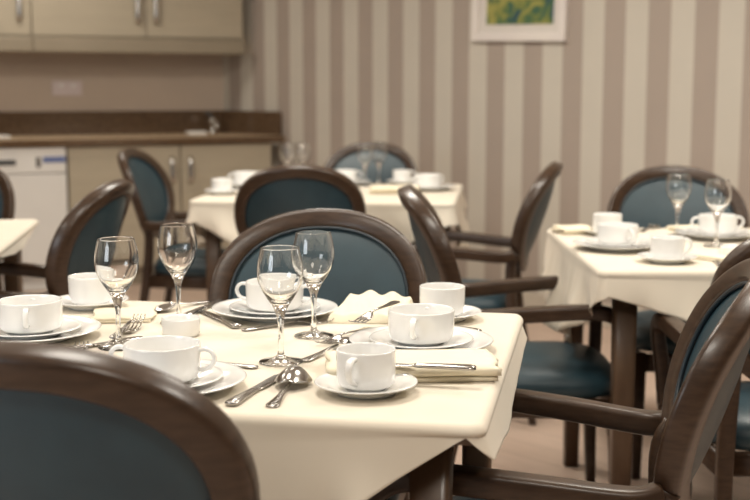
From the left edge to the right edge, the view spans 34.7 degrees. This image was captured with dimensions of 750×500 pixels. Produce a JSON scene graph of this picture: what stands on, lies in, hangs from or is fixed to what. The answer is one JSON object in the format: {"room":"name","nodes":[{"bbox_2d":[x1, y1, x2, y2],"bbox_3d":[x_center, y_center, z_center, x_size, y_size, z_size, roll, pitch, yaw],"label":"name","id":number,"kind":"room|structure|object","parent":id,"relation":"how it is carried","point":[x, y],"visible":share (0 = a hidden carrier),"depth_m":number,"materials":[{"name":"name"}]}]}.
{"room":"dining room","nodes":[
{"label":"dining room","id":0,"kind":"room"},
{"bbox_2d":[0,52,223,111],"bbox_3d":[-3.791,-1.044,6.978,6.050,2.600,0.120,-3,8,-23],"label":"wall","id":1,"kind":"structure","parent":0,"point":[110,81],"depth_m":7.83,"materials":[{"name":"paint"}]},
{"bbox_2d":[0,0,32,51],"bbox_3d":[-2.464,-1.611,7.200,0.719,0.835,0.397,-3,8,-23],"label":"upper cabinet","id":2,"kind":"object","parent":1,"relation":"attached to","point":[15,15],"visible":1,"depth_m":7.18,"materials":[{"name":"beige laminate"}]},
{"bbox_2d":[52,81,81,95],"bbox_3d":[-1.976,-1.038,7.703,0.189,0.095,0.016,-3,8,-23],"label":"double socket","id":3,"kind":"object","parent":1,"relation":"attached to","point":[59,88],"visible":1,"depth_m":7.70,"materials":[{"name":"plastic"}]},
{"bbox_2d":[30,0,243,54],"bbox_3d":[-1.524,-1.665,7.606,1.327,0.835,0.397,-3,8,-23],"label":"upper cabinet","id":4,"kind":"object","parent":1,"relation":"attached to","point":[72,26],"visible":1,"depth_m":7.48,"materials":[{"name":"beige laminate"}]},
{"bbox_2d":[23,283,749,499],"bbox_3d":[0.000,0.698,4.128,14.000,0.100,13.000,0,8,0],"label":"floor","id":5,"kind":"structure","parent":0,"point":[538,448],"depth_m":4.02,"materials":[{"name":"beige carpet"}]},
{"bbox_2d":[0,170,14,290],"bbox_3d":[-1.590,0.153,4.329,0.476,0.933,0.596,1,8,8],"label":"dining chair","id":6,"kind":"object","parent":5,"relation":"on","point":[7,197],"visible":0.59,"depth_m":4.43,"materials":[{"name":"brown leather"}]},
{"bbox_2d":[0,249,22,291],"bbox_3d":[-1.560,0.337,3.616,0.950,0.750,0.900,-1,8,-8],"label":"dining table","id":7,"kind":"object","parent":5,"relation":"on","point":[13,283],"visible":0.21,"depth_m":3.99,"materials":[{"name":"brown wood"}]},
{"bbox_2d":[0,219,38,256],"bbox_3d":[-1.575,0.062,3.572,1.014,0.201,0.968,-1,8,-8],"label":"tablecloth","id":8,"kind":"object","parent":7,"relation":"on","point":[14,233],"visible":1,"depth_m":3.72,"materials":[{"name":"beige fabric"}]},
{"bbox_2d":[0,147,67,290],"bbox_3d":[-2.279,-0.204,7.281,0.714,0.855,0.683,-3,8,-23],"label":"dishwasher","id":9,"kind":"object","parent":5,"relation":"on","point":[37,176],"visible":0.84,"depth_m":7.04,"materials":[{"name":"white metal"}]},
{"bbox_2d":[0,179,133,298],"bbox_3d":[-1.019,0.252,3.587,0.605,0.933,0.524,1,8,7],"label":"dining chair","id":10,"kind":"object","parent":5,"relation":"on","point":[102,212],"visible":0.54,"depth_m":3.37,"materials":[{"name":"wood"}]},
{"bbox_2d":[65,145,180,283],"bbox_3d":[-1.629,-0.241,7.548,0.674,0.856,0.709,-3,8,-23],"label":"base cabinet","id":11,"kind":"object","parent":5,"relation":"on","point":[88,168],"visible":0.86,"depth_m":7.19,"materials":[{"name":"beige laminate"}]},
{"bbox_2d":[0,340,260,499],"bbox_3d":[-0.335,0.521,1.568,0.476,0.933,0.596,1,8,10],"label":"dining chair","id":12,"kind":"object","parent":5,"relation":"on","point":[76,423],"visible":1,"depth_m":1.26,"materials":[{"name":"teal leather"}]},
{"bbox_2d":[117,148,225,301],"bbox_3d":[-0.831,0.013,5.378,0.605,0.933,0.524,1,8,8],"label":"dining chair","id":13,"kind":"object","parent":5,"relation":"on","point":[153,198],"visible":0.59,"depth_m":5.25,"materials":[{"name":"wood"}]},
{"bbox_2d":[179,143,270,247],"bbox_3d":[-1.048,-0.274,7.799,0.586,0.856,0.709,-3,8,-23],"label":"base cabinet","id":14,"kind":"object","parent":5,"relation":"on","point":[199,163],"visible":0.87,"depth_m":7.44,"materials":[{"name":"beige laminate"}]},
{"bbox_2d":[0,110,284,147],"bbox_3d":[-2.901,-0.691,6.952,4.822,0.193,0.723,-3,8,-23],"label":"countertop","id":15,"kind":"structure","parent":14,"relation":"on","point":[65,128],"depth_m":7.72,"materials":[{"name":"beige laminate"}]},
{"bbox_2d":[0,135,10,138],"bbox_3d":[-2.265,-0.675,7.171,0.154,0.017,0.160,-3,8,-23],"label":"plate","id":16,"kind":"object","parent":15,"relation":"on","point":[1,136],"visible":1,"depth_m":7.12,"materials":[{"name":"white ceramic"}]},
{"bbox_2d":[185,131,206,134],"bbox_3d":[-1.149,-0.752,7.718,0.118,0.025,0.120,-3,8,-23],"label":"soap dish","id":17,"kind":"object","parent":15,"relation":"on","point":[186,132],"visible":1,"depth_m":7.67,"materials":[{"name":"white ceramic"}]},
{"bbox_2d":[205,110,218,133],"bbox_3d":[-1.053,-0.838,7.863,0.077,0.157,0.226,-3,8,-23],"label":"tap","id":18,"kind":"object","parent":15,"relation":"on","point":[213,123],"visible":1,"depth_m":7.92,"materials":[{"name":"silver metal"}]},
{"bbox_2d":[234,164,365,234],"bbox_3d":[-0.270,0.127,4.526,0.476,0.933,0.596,0,8,0],"label":"dining chair","id":19,"kind":"object","parent":5,"relation":"on","point":[276,190],"visible":0.31,"depth_m":4.23,"materials":[{"name":"teal leather"}]},
{"bbox_2d":[208,209,426,499],"bbox_3d":[-0.153,0.406,2.435,0.476,0.933,0.596,1,8,10],"label":"dining chair","id":20,"kind":"object","parent":5,"relation":"on","point":[370,253],"visible":0.33,"depth_m":2.59,"materials":[{"name":"teal leather"}]},
{"bbox_2d":[205,226,450,299],"bbox_3d":[-0.167,0.121,5.234,1.040,0.750,0.920,1,8,6],"label":"dining table","id":21,"kind":"object","parent":5,"relation":"on","point":[213,242],"visible":0.14,"depth_m":4.85,"materials":[{"name":"brown wood"}]},
{"bbox_2d":[186,183,469,247],"bbox_3d":[-0.165,-0.123,5.187,1.177,0.261,1.046,1,8,6],"label":"tablecloth","id":22,"kind":"object","parent":21,"relation":"on","point":[215,213],"visible":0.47,"depth_m":4.76,"materials":[{"name":"beige fabric"}]},
{"bbox_2d":[204,189,238,194],"bbox_3d":[-0.643,-0.244,5.043,0.150,0.018,0.150,0,8,0],"label":"saucer","id":23,"kind":"object","parent":22,"relation":"on","point":[206,190],"visible":0.84,"depth_m":5.00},
{"bbox_2d":[211,178,231,190],"bbox_3d":[-0.644,-0.271,5.046,0.087,0.058,0.100,-1,8,-6],"label":"coffee cup","id":24,"kind":"object","parent":23,"relation":"on","point":[218,184],"visible":0.85,"depth_m":5.00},
{"bbox_2d":[280,144,295,164],"bbox_3d":[-0.405,-0.399,5.568,0.074,0.186,0.074,-3,8,-20],"label":"wine glass","id":25,"kind":"object","parent":22,"relation":"on","point":[287,151],"visible":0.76,"depth_m":5.53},
{"bbox_2d":[295,143,310,163],"bbox_3d":[-0.338,-0.407,5.628,0.074,0.186,0.074,3,8,20],"label":"wine glass","id":26,"kind":"object","parent":22,"relation":"on","point":[303,151],"visible":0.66,"depth_m":5.59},
{"bbox_2d":[355,179,370,184],"bbox_3d":[-0.138,-0.309,5.520,0.244,0.020,0.244,0,8,0],"label":"dinner plate","id":27,"kind":"object","parent":22,"relation":"on","point":[367,181],"visible":0.25,"depth_m":5.46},
{"bbox_3d":[-0.138,-0.313,5.520,0.176,0.015,0.176,0,8,0],"label":"saucer","id":28,"kind":"object","parent":27,"relation":"on","visible":0},
{"bbox_2d":[336,169,362,180],"bbox_3d":[-0.138,-0.339,5.516,0.112,0.056,0.126,7,10,43],"label":"cup","id":29,"kind":"object","parent":28,"relation":"on","point":[352,174],"visible":0.39,"depth_m":5.48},
{"bbox_2d":[357,145,372,186],"bbox_3d":[-0.045,-0.384,5.452,0.074,0.186,0.074,-2,8,-13],"label":"wine glass","id":30,"kind":"object","parent":22,"relation":"on","point":[364,152],"visible":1,"depth_m":5.42,"materials":[{"name":"glass"}]},
{"bbox_2d":[372,144,386,184],"bbox_3d":[0.019,-0.399,5.568,0.074,0.186,0.074,5,9,31],"label":"wine glass","id":31,"kind":"object","parent":22,"relation":"on","point":[379,150],"visible":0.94,"depth_m":5.54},
{"bbox_2d":[369,185,419,193],"bbox_3d":[0.085,-0.258,5.094,0.208,0.030,0.152,1,8,5],"label":"folded napkin","id":32,"kind":"object","parent":22,"relation":"on","point":[374,189],"visible":0.56,"depth_m":5.03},
{"bbox_2d":[386,179,414,184],"bbox_3d":[0.126,-0.316,5.579,0.150,0.018,0.150,0,8,0],"label":"saucer","id":33,"kind":"object","parent":22,"relation":"on","point":[390,180],"visible":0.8,"depth_m":5.53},
{"bbox_2d":[393,170,416,180],"bbox_3d":[0.131,-0.341,5.572,0.100,0.058,0.087,6,9,36],"label":"coffee cup","id":34,"kind":"object","parent":33,"relation":"on","point":[398,175],"visible":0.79,"depth_m":5.54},
{"bbox_2d":[404,184,455,190],"bbox_3d":[0.232,-0.272,5.244,0.244,0.020,0.244,0,8,0],"label":"dinner plate","id":35,"kind":"object","parent":22,"relation":"on","point":[449,185],"visible":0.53,"depth_m":5.17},
{"bbox_2d":[409,184,447,187],"bbox_3d":[0.232,-0.276,5.244,0.176,0.016,0.176,0,8,0],"label":"saucer","id":36,"kind":"object","parent":35,"relation":"on","point":[441,185],"visible":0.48,"depth_m":5.18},
{"bbox_2d":[412,173,443,186],"bbox_3d":[0.232,-0.302,5.240,0.126,0.056,0.112,1,8,11],"label":"cup","id":37,"kind":"object","parent":36,"relation":"on","point":[425,179],"visible":0.92,"depth_m":5.20,"materials":[{"name":"ceramic"}]},
{"bbox_3d":[-0.581,-0.294,5.407,0.244,0.019,0.244,0,8,0],"label":"dinner plate","id":38,"kind":"object","parent":22,"relation":"on","visible":0},
{"bbox_3d":[-0.581,-0.298,5.406,0.176,0.015,0.176,0,8,0],"label":"saucer","id":39,"kind":"object","parent":38,"relation":"on","visible":0},
{"bbox_2d":[228,171,257,183],"bbox_3d":[-0.581,-0.324,5.402,0.126,0.056,0.112,3,8,21],"label":"cup","id":40,"kind":"object","parent":39,"relation":"on","point":[239,177],"visible":0.57,"depth_m":5.36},
{"bbox_2d":[324,142,416,183],"bbox_3d":[-0.050,-0.042,5.796,0.476,0.933,0.596,1,8,8],"label":"dining chair","id":41,"kind":"object","parent":5,"relation":"on","point":[396,158],"visible":0.15,"depth_m":5.96,"materials":[{"name":"teal leather"}]},
{"bbox_2d":[409,439,491,499],"bbox_3d":[-0.285,0.539,2.101,1.000,0.750,0.800,1,8,10],"label":"dining table","id":42,"kind":"object","parent":5,"relation":"on","point":[433,479],"visible":0.1,"depth_m":1.64,"materials":[{"name":"brown wood"}]},
{"bbox_2d":[55,301,526,499],"bbox_3d":[-0.303,0.304,2.024,1.078,0.271,0.931,1,8,10],"label":"tablecloth","id":43,"kind":"object","parent":42,"relation":"on","point":[319,443],"visible":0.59,"depth_m":1.63,"materials":[{"name":"beige fabric"}]},
{"bbox_2d":[0,315,101,343],"bbox_3d":[-0.606,0.145,2.114,0.244,0.020,0.244,0,8,0],"label":"dinner plate","id":44,"kind":"object","parent":43,"relation":"on","point":[89,325],"visible":0.4,"depth_m":2.11,"materials":[{"name":"ceramic"}]},
{"bbox_2d":[0,318,81,340],"bbox_3d":[-0.606,0.141,2.113,0.176,0.016,0.176,0,8,0],"label":"saucer","id":45,"kind":"object","parent":44,"relation":"on","point":[68,324],"visible":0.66,"depth_m":2.08,"materials":[{"name":"ceramic"}]},
{"bbox_2d":[0,294,62,334],"bbox_3d":[-0.606,0.115,2.110,0.126,0.056,0.112,6,10,38],"label":"cup","id":46,"kind":"object","parent":45,"relation":"on","point":[34,314],"visible":1,"depth_m":2.07,"materials":[{"name":"ceramic"}]},
{"bbox_2d":[60,294,128,310],"bbox_3d":[-0.572,0.106,2.416,0.150,0.018,0.150,0,8,0],"label":"saucer","id":47,"kind":"object","parent":43,"relation":"on","point":[66,301],"visible":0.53,"depth_m":2.37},
{"bbox_2d":[68,272,111,304],"bbox_3d":[-0.573,0.079,2.419,0.087,0.058,0.100,-1,8,-6],"label":"coffee cup","id":48,"kind":"object","parent":47,"relation":"on","point":[83,288],"visible":0.74,"depth_m":2.38,"materials":[{"name":"ceramic"}]},
{"bbox_2d":[72,336,142,348],"bbox_3d":[-0.476,0.160,2.046,0.020,0.009,0.199,6,10,40],"label":"table knife","id":49,"kind":"object","parent":43,"relation":"on","point":[89,345],"visible":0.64,"depth_m":2.04,"materials":[{"name":"metal"}]},
{"bbox_2d":[94,236,138,350],"bbox_3d":[-0.435,0.073,2.029,0.074,0.186,0.074,-7,10,-43],"label":"wine glass","id":50,"kind":"object","parent":43,"relation":"on","point":[116,258],"visible":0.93,"depth_m":2.00,"materials":[{"name":"glass"}]},
{"bbox_2d":[91,307,156,322],"bbox_3d":[-0.484,0.124,2.314,0.123,0.009,0.126,-1,8,-6],"label":"folded napkin","id":51,"kind":"object","parent":43,"relation":"on","point":[101,314],"visible":0.78,"depth_m":2.29,"materials":[{"name":"fabric"}]},
{"bbox_2d":[106,323,141,342],"bbox_3d":[-0.449,0.150,2.114,0.026,0.010,0.182,1,8,6],"label":"fork","id":52,"kind":"object","parent":43,"relation":"on","point":[125,330],"visible":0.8,"depth_m":2.17,"materials":[{"name":"metal"}]},
{"bbox_2d":[109,314,145,338],"bbox_3d":[-0.444,0.136,2.150,0.026,0.010,0.182,0,8,3],"label":"fork","id":53,"kind":"object","parent":52,"relation":"on","point":[113,336],"visible":0.91,"depth_m":2.15,"materials":[{"name":"metal"}]},
{"bbox_2d":[157,223,196,323],"bbox_3d":[-0.368,0.045,2.239,0.074,0.186,0.074,-4,8,-25],"label":"wine glass","id":54,"kind":"object","parent":43,"relation":"on","point":[176,242],"visible":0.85,"depth_m":2.21,"materials":[{"name":"glass"}]},
{"bbox_2d":[161,314,199,336],"bbox_3d":[-0.346,0.136,2.139,0.069,0.032,0.069,0,8,0],"label":"ramekin","id":55,"kind":"object","parent":43,"relation":"on","point":[188,325],"visible":0.9,"depth_m":2.11,"materials":[{"name":"ceramic"}]},
{"bbox_2d":[154,300,210,311],"bbox_3d":[-0.388,0.108,2.411,0.037,0.014,0.155,5,9,35],"label":"spoon","id":56,"kind":"object","parent":43,"relation":"on","point":[167,306],"visible":0.96,"depth_m":2.38,"materials":[{"name":"metal"}]},
{"bbox_2d":[154,302,175,311],"bbox_3d":[-0.417,0.114,2.370,0.037,0.014,0.054,5,9,35],"label":"bowl","id":57,"kind":"object","parent":56,"relation":"on","point":[167,306],"depth_m":2.38,"materials":[{"name":"metal"}]},
{"bbox_2d":[183,299,222,314],"bbox_3d":[-0.341,0.113,2.396,0.020,0.009,0.199,2,8,12],"label":"table knife","id":58,"kind":"object","parent":43,"relation":"on","point":[196,310],"visible":0.8,"depth_m":2.38,"materials":[{"name":"metal"}]},
{"bbox_2d":[194,359,246,393],"bbox_3d":[-0.310,0.194,1.753,0.244,0.020,0.244,0,8,0],"label":"dinner plate","id":59,"kind":"object","parent":43,"relation":"on","point":[233,375],"visible":0.22,"depth_m":1.76,"materials":[{"name":"ceramic"}]},
{"bbox_2d":[186,363,222,387],"bbox_3d":[-0.310,0.189,1.752,0.176,0.016,0.176,0,8,0],"label":"saucer","id":60,"kind":"object","parent":59,"relation":"on","point":[209,376],"visible":0.22,"depth_m":1.75,"materials":[{"name":"ceramic"}]},
{"bbox_2d":[108,335,216,382],"bbox_3d":[-0.310,0.163,1.749,0.126,0.056,0.112,-5,9,-33],"label":"cup","id":61,"kind":"object","parent":60,"relation":"on","point":[179,357],"visible":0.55,"depth_m":1.72,"materials":[{"name":"ceramic"}]},
{"bbox_2d":[200,310,241,327],"bbox_3d":[-0.297,0.128,2.281,0.020,0.009,0.199,-4,9,-28],"label":"table knife","id":62,"kind":"object","parent":43,"relation":"on","point":[228,322],"visible":1,"depth_m":2.25,"materials":[{"name":"metal"}]},
{"bbox_2d":[227,362,258,367],"bbox_3d":[-0.260,0.174,1.900,0.155,0.018,0.037,1,8,10],"label":"spoon","id":63,"kind":"object","parent":43,"relation":"on","point":[236,364],"visible":0.09,"depth_m":1.89,"materials":[{"name":"metal"}]},
{"bbox_2d":[225,373,279,405],"bbox_3d":[-0.170,0.199,1.748,0.020,0.009,0.199,2,8,17],"label":"table knife","id":64,"kind":"object","parent":43,"relation":"on","point":[237,399],"visible":0.85,"depth_m":1.71,"materials":[{"name":"metal"}]},
{"bbox_2d":[211,296,337,322],"bbox_3d":[-0.193,0.118,2.320,0.244,0.020,0.244,0,8,0],"label":"dinner plate","id":65,"kind":"object","parent":43,"relation":"on","point":[326,306],"visible":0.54,"depth_m":2.29,"materials":[{"name":"ceramic"}]},
{"bbox_2d":[229,299,319,317],"bbox_3d":[-0.193,0.114,2.319,0.176,0.016,0.176,0,8,0],"label":"saucer","id":66,"kind":"object","parent":65,"relation":"on","point":[240,306],"visible":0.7,"depth_m":2.29,"materials":[{"name":"ceramic"}]},
{"bbox_2d":[235,278,310,312],"bbox_3d":[-0.193,0.087,2.316,0.126,0.056,0.112,-4,8,-26],"label":"cup","id":67,"kind":"object","parent":66,"relation":"on","point":[255,298],"visible":0.61,"depth_m":2.28,"materials":[{"name":"ceramic"}]},
{"bbox_2d":[257,245,302,366],"bbox_3d":[-0.151,0.088,1.916,0.074,0.186,0.074,-3,8,-21],"label":"wine glass","id":68,"kind":"object","parent":43,"relation":"on","point":[279,267],"visible":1,"depth_m":1.89,"materials":[{"name":"glass"}]},
{"bbox_2d":[241,317,333,330],"bbox_3d":[-0.161,0.136,2.218,0.182,0.010,0.026,-4,9,-28],"label":"fork","id":69,"kind":"object","parent":43,"relation":"on","point":[325,320],"visible":0.85,"depth_m":2.21,"materials":[{"name":"metal"}]},
{"bbox_2d":[265,365,311,407],"bbox_3d":[-0.128,0.191,1.732,0.055,0.029,0.172,1,8,10],"label":"soup spoon","id":70,"kind":"object","parent":43,"relation":"on","point":[294,374],"visible":1,"depth_m":1.74,"materials":[{"name":"metal"}]},
{"bbox_2d":[274,365,311,383],"bbox_3d":[-0.120,0.183,1.775,0.055,0.024,0.082,1,8,10],"label":"bowl","id":71,"kind":"object","parent":70,"relation":"on","point":[294,374],"depth_m":1.75,"materials":[{"name":"metal"}]},
{"bbox_2d":[293,230,333,339],"bbox_3d":[-0.108,0.061,2.120,0.074,0.186,0.074,6,10,38],"label":"wine glass","id":72,"kind":"object","parent":43,"relation":"on","point":[316,247],"visible":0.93,"depth_m":2.09,"materials":[{"name":"glass"}]},
{"bbox_2d":[301,337,350,361],"bbox_3d":[-0.077,0.162,1.994,0.037,0.018,0.155,4,9,30],"label":"spoon","id":73,"kind":"object","parent":43,"relation":"on","point":[342,340],"visible":0.73,"depth_m":1.99,"materials":[{"name":"metal"}]},
{"bbox_2d":[332,337,350,343],"bbox_3d":[-0.051,0.153,2.037,0.037,0.014,0.054,4,9,30],"label":"bowl","id":74,"kind":"object","parent":73,"relation":"on","point":[342,340],"depth_m":2.02,"materials":[{"name":"metal"}]},
{"bbox_2d":[315,327,371,343],"bbox_3d":[-0.051,0.149,2.120,0.026,0.010,0.182,4,9,28],"label":"fork","id":75,"kind":"object","parent":43,"relation":"on","point":[330,340],"visible":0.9,"depth_m":2.09,"materials":[{"name":"metal"}]},
{"bbox_2d":[314,373,417,399],"bbox_3d":[-0.013,0.197,1.736,0.150,0.018,0.150,0,8,0],"label":"saucer","id":76,"kind":"object","parent":43,"relation":"on","point":[403,381],"visible":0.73,"depth_m":1.72,"materials":[{"name":"ceramic"}]},
{"bbox_2d":[336,342,395,392],"bbox_3d":[-0.011,0.171,1.726,0.087,0.058,0.100,-2,8,-14],"label":"coffee cup","id":77,"kind":"object","parent":76,"relation":"on","point":[363,367],"visible":1,"depth_m":1.70,"materials":[{"name":"ceramic"}]},
{"bbox_2d":[327,290,412,323],"bbox_3d":[-0.006,0.107,2.295,0.156,0.047,0.121,1,8,8],"label":"folded napkin","id":78,"kind":"object","parent":43,"relation":"on","point":[354,306],"visible":0.59,"depth_m":2.28,"materials":[{"name":"fabric"}]},
{"bbox_2d":[348,300,399,322],"bbox_3d":[0.002,0.110,2.130,0.026,0.013,0.182,3,8,25],"label":"fork","id":79,"kind":"object","parent":78,"relation":"on","point":[367,316],"visible":1,"depth_m":2.10,"materials":[{"name":"metal"}]},
{"bbox_2d":[325,348,501,381],"bbox_3d":[0.057,0.175,1.853,0.266,0.029,0.143,0,8,-3],"label":"folded napkin","id":80,"kind":"object","parent":43,"relation":"on","point":[487,369],"visible":0.55,"depth_m":1.81,"materials":[{"name":"fabric"}]},
{"bbox_2d":[396,363,476,370],"bbox_3d":[0.051,0.170,1.780,0.199,0.009,0.020,2,8,14],"label":"table knife","id":81,"kind":"object","parent":80,"relation":"on","point":[448,366],"visible":0.73,"depth_m":1.76,"materials":[{"name":"metal"}]},
{"bbox_2d":[349,325,493,348],"bbox_3d":[0.078,0.157,2.024,0.244,0.020,0.244,0,8,0],"label":"dinner plate","id":82,"kind":"object","parent":43,"relation":"on","point":[481,339],"visible":0.29,"depth_m":2.04,"materials":[{"name":"ceramic"}]},
{"bbox_2d":[369,329,472,349],"bbox_3d":[0.078,0.153,2.023,0.176,0.016,0.176,0,8,0],"label":"saucer","id":83,"kind":"object","parent":82,"relation":"on","point":[459,337],"visible":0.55,"depth_m":2.01,"materials":[{"name":"ceramic"}]},
{"bbox_2d":[388,303,454,345],"bbox_3d":[0.078,0.127,2.020,0.126,0.056,0.112,-5,9,-35],"label":"cup","id":84,"kind":"object","parent":83,"relation":"on","point":[413,324],"visible":1,"depth_m":1.98,"materials":[{"name":"ceramic"}]},
{"bbox_2d":[454,305,481,322],"bbox_3d":[0.128,0.123,2.289,0.150,0.018,0.150,0,8,0],"label":"saucer","id":85,"kind":"object","parent":43,"relation":"on","point":[469,311],"visible":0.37,"depth_m":2.29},
{"bbox_2d":[419,282,464,316],"bbox_3d":[0.134,0.097,2.288,0.100,0.058,0.087,-2,8,-14],"label":"coffee cup","id":86,"kind":"object","parent":85,"relation":"on","point":[452,295],"visible":0.62,"depth_m":2.25,"materials":[{"name":"ceramic"}]},
{"bbox_2d":[411,161,562,424],"bbox_3d":[0.385,0.135,4.465,0.605,0.933,0.524,1,8,10],"label":"dining chair","id":87,"kind":"object","parent":5,"relation":"on","point":[531,214],"visible":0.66,"depth_m":4.25,"materials":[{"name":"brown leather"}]},
{"bbox_2d":[397,185,611,481],"bbox_3d":[0.364,0.287,3.328,0.605,0.933,0.524,0,8,1],"label":"dining chair","id":88,"kind":"object","parent":5,"relation":"on","point":[577,370],"visible":0.53,"depth_m":3.15,"materials":[{"name":"wood"}]},
{"bbox_2d":[368,258,749,499],"bbox_3d":[0.326,0.469,1.962,0.605,0.933,0.524,2,8,15],"label":"dining chair","id":89,"kind":"object","parent":5,"relation":"on","point":[712,348],"visible":0.85,"depth_m":1.73,"materials":[{"name":"wood"}]},
{"bbox_2d":[563,298,637,485],"bbox_3d":[1.045,0.364,3.413,0.980,0.750,0.890,0,8,0],"label":"dining table","id":90,"kind":"object","parent":5,"relation":"on","point":[624,314],"visible":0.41,"depth_m":3.01,"materials":[{"name":"brown wood"}]},
{"bbox_2d":[542,228,749,342],"bbox_3d":[1.032,0.120,3.370,1.128,0.261,1.000,0,8,0],"label":"tablecloth","id":91,"kind":"object","parent":90,"relation":"on","point":[586,275],"visible":0.57,"depth_m":3.01,"materials":[{"name":"beige fabric"}]},
{"bbox_2d":[550,224,593,234],"bbox_3d":[0.605,-0.063,3.669,0.108,0.020,0.115,-1,8,-10],"label":"folded napkin","id":92,"kind":"object","parent":91,"relation":"on","point":[576,229],"visible":0.98,"depth_m":3.63,"materials":[{"name":"fabric"}]},
{"bbox_2d":[582,227,596,235],"bbox_3d":[0.699,-0.054,3.616,0.150,0.018,0.150,0,8,0],"label":"saucer","id":93,"kind":"object","parent":91,"relation":"on","point":[594,233],"visible":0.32,"depth_m":3.58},
{"bbox_2d":[593,212,621,231],"bbox_3d":[0.702,-0.081,3.619,0.087,0.058,0.100,4,8,26],"label":"coffee cup","id":94,"kind":"object","parent":93,"relation":"on","point":[600,217],"visible":0.47,"depth_m":3.58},
{"bbox_2d":[572,237,649,251],"bbox_3d":[0.665,-0.012,3.298,0.244,0.020,0.244,0,8,0],"label":"dinner plate","id":95,"kind":"object","parent":91,"relation":"on","point":[581,241],"visible":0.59,"depth_m":3.23,"materials":[{"name":"ceramic"}]},
{"bbox_2d":[585,238,649,247],"bbox_3d":[0.665,-0.017,3.297,0.176,0.016,0.176,0,8,0],"label":"saucer","id":96,"kind":"object","parent":95,"relation":"on","point":[594,241],"visible":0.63,"depth_m":3.26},
{"bbox_2d":[597,222,638,244],"bbox_3d":[0.665,-0.043,3.294,0.126,0.056,0.112,4,9,28],"label":"cup","id":97,"kind":"object","parent":96,"relation":"on","point":[608,233],"visible":0.97,"depth_m":3.25,"materials":[{"name":"ceramic"}]},
{"bbox_2d":[638,224,659,231],"bbox_3d":[0.858,-0.071,3.757,0.037,0.014,0.155,5,9,33],"label":"spoon","id":98,"kind":"object","parent":91,"relation":"on","point":[653,226],"visible":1,"depth_m":3.76,"materials":[{"name":"metal"}]},
{"bbox_2d":[637,252,697,263],"bbox_3d":[0.742,0.022,3.049,0.150,0.018,0.150,0,8,0],"label":"saucer","id":99,"kind":"object","parent":91,"relation":"on","point":[646,255],"visible":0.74,"depth_m":3.01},
{"bbox_2d":[650,235,692,258],"bbox_3d":[0.748,-0.004,3.042,0.100,0.058,0.087,4,8,26],"label":"coffee cup","id":100,"kind":"object","parent":99,"relation":"on","point":[661,246],"visible":0.91,"depth_m":3.01,"materials":[{"name":"ceramic"}]},
{"bbox_2d":[666,173,690,236],"bbox_3d":[0.904,-0.134,3.581,0.074,0.186,0.074,-1,8,-4],"label":"wine glass","id":101,"kind":"object","parent":91,"relation":"on","point":[678,185],"visible":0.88,"depth_m":3.55,"materials":[{"name":"glass"}]},
{"bbox_2d":[666,224,743,230],"bbox_3d":[1.023,-0.067,3.725,0.208,0.014,0.119,-1,8,-8],"label":"folded napkin","id":102,"kind":"object","parent":91,"relation":"on","point":[669,227],"visible":0.2,"depth_m":3.73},
{"bbox_2d":[685,249,726,261],"bbox_3d":[0.872,0.014,3.125,0.098,0.012,0.188,-5,9,-32],"label":"folded napkin","id":103,"kind":"object","parent":91,"relation":"on","point":[707,255],"visible":0.54,"depth_m":3.10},
{"bbox_2d":[675,227,749,240],"bbox_3d":[1.010,-0.045,3.543,0.244,0.020,0.244,0,8,0],"label":"dinner plate","id":104,"kind":"object","parent":91,"relation":"on","point":[684,231],"visible":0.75,"depth_m":3.48,"materials":[{"name":"ceramic"}]},
{"bbox_2d":[687,228,747,235],"bbox_3d":[1.010,-0.049,3.542,0.176,0.016,0.176,0,8,0],"label":"saucer","id":105,"kind":"object","parent":104,"relation":"on","point":[692,230],"visible":0.5,"depth_m":3.51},
{"bbox_2d":[691,213,744,233],"bbox_3d":[1.010,-0.076,3.539,0.112,0.056,0.126,7,10,43],"label":"cup","id":106,"kind":"object","parent":105,"relation":"on","point":[706,221],"visible":0.87,"depth_m":3.50,"materials":[{"name":"ceramic"}]},
{"bbox_2d":[703,179,731,247],"bbox_3d":[0.956,-0.103,3.350,0.074,0.186,0.074,-5,9,-35],"label":"wine glass","id":107,"kind":"object","parent":91,"relation":"on","point":[718,192],"visible":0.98,"depth_m":3.32,"materials":[{"name":"glass"}]},
{"bbox_2d":[720,244,738,254],"bbox_3d":[0.931,0.005,3.120,0.069,0.032,0.069,0,8,0],"label":"ramekin","id":108,"kind":"object","parent":91,"relation":"on","point":[725,249],"visible":0.2,"depth_m":3.11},
{"bbox_2d":[607,166,748,478],"bbox_3d":[1.020,0.207,3.923,0.476,0.933,0.596,0,8,0],"label":"dining chair","id":109,"kind":"object","parent":5,"relation":"on","point":[642,199],"visible":0.17,"depth_m":4.07,"materials":[{"name":"teal leather"}]},
{"bbox_2d":[650,238,749,499],"bbox_3d":[0.955,0.360,2.776,0.524,0.933,0.605,0,8,0],"label":"dining chair","id":110,"kind":"object","parent":5,"relation":"on","point":[733,432],"visible":0.31,"depth_m":2.66,"materials":[{"name":"wood"}]},
{"bbox_2d":[223,0,749,309],"bbox_3d":[2.243,-0.767,4.896,0.122,2.600,9.220,-7,11,-44],"label":"wall","id":111,"kind":"structure","parent":0,"point":[634,86],"depth_m":6.40,"materials":[{"name":"paper"}]},
{"bbox_2d":[471,0,568,41],"bbox_3d":[0.752,-1.397,6.230,0.034,0.620,0.623,-7,12,-44],"label":"framed picture","id":112,"kind":"object","parent":111,"relation":"attached to","point":[491,20],"visible":1,"depth_m":6.25,"materials":[{"name":"paper"}]},
{"bbox_2d":[486,0,553,24],"bbox_3d":[0.756,-1.384,6.229,0.004,0.417,0.443,-7,12,-44],"label":"painting","id":113,"kind":"object","parent":112,"relation":"attached to","point":[498,11],"depth_m":6.25},
{"bbox_2d":[523,292,644,327],"bbox_3d":[2.481,0.507,4.722,0.020,0.120,8.400,-7,11,-44],"label":"baseboard","id":114,"kind":"structure","parent":111,"relation":"attached to","point":[529,298],"depth_m":6.34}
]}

